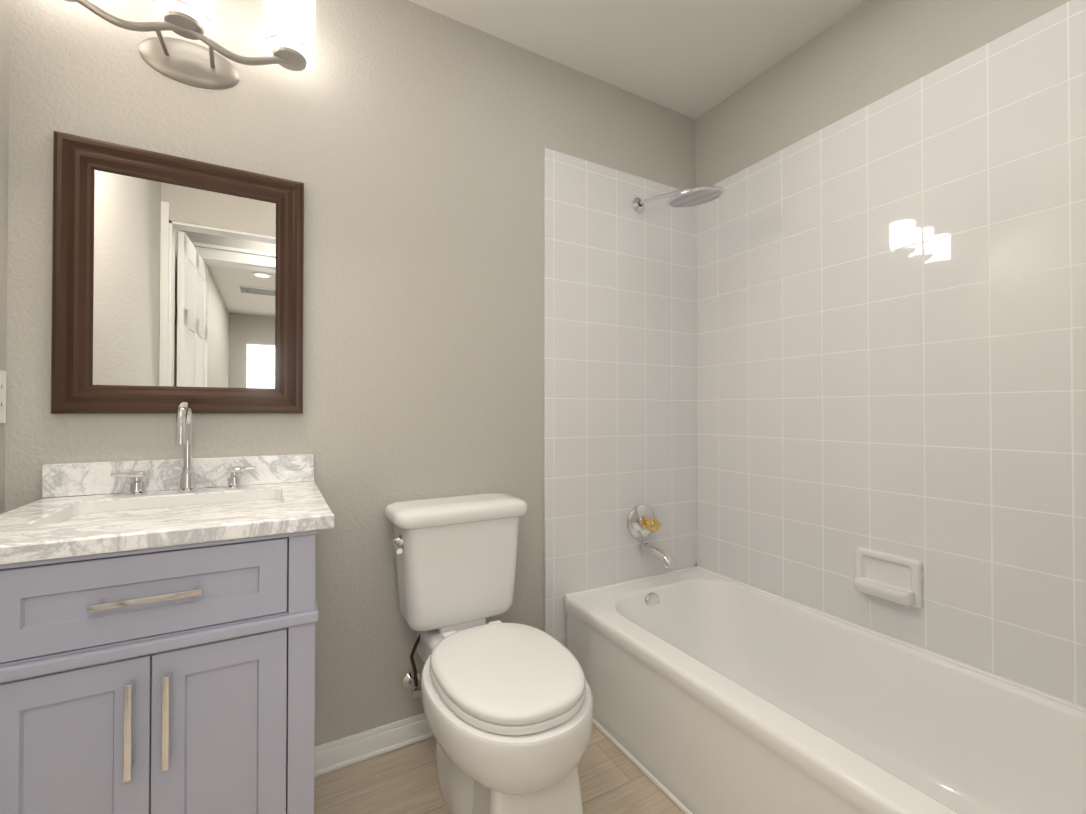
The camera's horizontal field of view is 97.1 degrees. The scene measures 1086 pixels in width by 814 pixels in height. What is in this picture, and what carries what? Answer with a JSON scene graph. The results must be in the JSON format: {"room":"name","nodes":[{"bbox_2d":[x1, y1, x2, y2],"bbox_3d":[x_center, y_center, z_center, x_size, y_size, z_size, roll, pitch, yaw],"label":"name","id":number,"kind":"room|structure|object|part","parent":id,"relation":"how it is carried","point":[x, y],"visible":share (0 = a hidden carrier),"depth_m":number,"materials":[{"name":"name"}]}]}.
{"room":"bathroom","nodes":[
{"label":"bathroom","id":0,"kind":"room"},
{"bbox_2d":[0,0,9,513],"bbox_3d":[0.234,-0.158,-1.641,0.100,2.440,6.276,0,-1,-29],"label":"wall","id":1,"kind":"structure","parent":0,"point":[4,64],"depth_m":1.11,"materials":[{"name":"paint"}]},
{"bbox_2d":[0,370,5,422],"bbox_3d":[-1.227,-0.023,1.079,0.008,0.120,0.072,0,-1,-29],"label":"electrical outlet plate","id":2,"kind":"object","parent":1,"relation":"attached to","point":[2,396],"visible":1,"depth_m":1.09,"materials":[{"name":"white plastic"}]},
{"bbox_2d":[5,0,695,745],"bbox_3d":[-0.297,-0.125,1.716,2.454,2.440,0.100,0,-1,-29],"label":"wall","id":3,"kind":"structure","parent":0,"point":[405,142],"depth_m":1.52,"materials":[{"name":"paint"}]},
{"bbox_2d":[51,131,303,413],"bbox_3d":[-0.941,-0.322,1.282,0.538,0.679,0.030,0,-1,-29],"label":"mirror","id":4,"kind":"object","parent":3,"relation":"attached to","point":[176,281],"visible":0.94,"depth_m":1.26,"materials":[{"name":"brown wood"}]},
{"label":"glass","id":5,"kind":"part","parent":4,"relation":"part of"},
{"bbox_2d":[63,0,315,89],"bbox_3d":[-0.910,-1.006,1.222,0.596,0.273,0.176,0,-1,-29],"label":"sconce","id":6,"kind":"object","parent":3,"relation":"attached to","point":[289,34],"visible":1,"depth_m":1.26,"materials":[{"name":"silver metal"}]},
{"bbox_2d":[314,713,433,776],"bbox_3d":[-0.347,1.054,1.606,0.813,0.080,0.022,0,-1,-29],"label":"baseboard","id":7,"kind":"structure","parent":3,"relation":"attached to","point":[352,749],"depth_m":1.50,"materials":[{"name":"white wood"}]},
{"bbox_2d":[544,148,696,647],"bbox_3d":[0.359,0.055,2.018,0.811,2.085,0.012,0,-1,-29],"label":"tiled wall","id":8,"kind":"structure","parent":3,"relation":"attached to","point":[620,385],"depth_m":1.97,"materials":[{"name":"white tile"}]},
{"bbox_2d":[627,504,673,567],"bbox_3d":[0.458,0.530,1.966,0.148,0.235,0.165,0,-1,-29],"label":"tub valve","id":9,"kind":"object","parent":8,"relation":"attached to","point":[643,523],"visible":1,"depth_m":2.00,"materials":[{"name":"silver metal"}]},
{"bbox_2d":[633,186,724,211],"bbox_3d":[0.509,-0.823,1.862,0.202,0.143,0.420,0,-1,-29],"label":"shower head","id":10,"kind":"object","parent":8,"relation":"attached to","point":[688,196],"visible":1,"depth_m":1.78},
{"bbox_2d":[314,717,693,813],"bbox_3d":[1.261,1.098,-1.078,2.454,0.060,6.476,0,-1,-29],"label":"floor","id":11,"kind":"structure","parent":0,"point":[613,779],"depth_m":1.38,"materials":[{"name":"brown wood"}]},
{"bbox_2d":[0,402,333,813],"bbox_3d":[-0.804,0.537,1.048,0.587,1.103,0.556,0,-1,-29],"label":"bathroom vanity","id":12,"kind":"object","parent":11,"relation":"on","point":[159,618],"visible":1,"depth_m":0.87,"materials":[{"name":"wood"}]},
{"bbox_2d":[384,493,592,813],"bbox_3d":[-0.150,0.692,1.309,0.431,0.797,0.732,0,-1,-29],"label":"toilet","id":13,"kind":"object","parent":11,"relation":"on","point":[508,709],"visible":1,"depth_m":1.19,"materials":[{"name":"ceramic"}]},
{"bbox_2d":[564,565,1085,813],"bbox_3d":[0.759,0.904,1.354,0.730,0.375,1.521,0,-1,-29],"label":"bathtub","id":14,"kind":"object","parent":11,"relation":"on","point":[713,692],"visible":0.98,"depth_m":1.36,"materials":[{"name":"ceramic"}]},
{"bbox_2d":[409,0,866,118],"bbox_3d":[1.261,-1.402,-1.053,2.454,0.060,6.476,0,-1,-29],"label":"ceiling","id":15,"kind":"structure","parent":0,"point":[694,59],"depth_m":1.74,"materials":[{"name":"paint"}]},
{"bbox_2d":[695,0,1069,186],"bbox_3d":[1.200,-0.128,1.451,0.100,2.440,1.826,0,-1,-29],"label":"wall","id":16,"kind":"structure","parent":0,"point":[866,53],"depth_m":1.65,"materials":[{"name":"paint"}]},
{"bbox_2d":[696,0,1085,706],"bbox_3d":[1.084,0.051,1.542,0.012,2.085,1.524,0,-1,-29],"label":"wall tile","id":17,"kind":"structure","parent":16,"relation":"attached to","point":[890,306],"depth_m":1.43,"materials":[{"name":"white tile"}]},
{"bbox_2d":[853,547,922,608],"bbox_3d":[1.063,0.533,1.498,0.061,0.145,0.185,0,-1,-29],"label":"soap dish","id":18,"kind":"object","parent":17,"relation":"attached to","point":[894,578],"visible":1,"depth_m":1.49,"materials":[{"name":"ceramic"}]}
]}

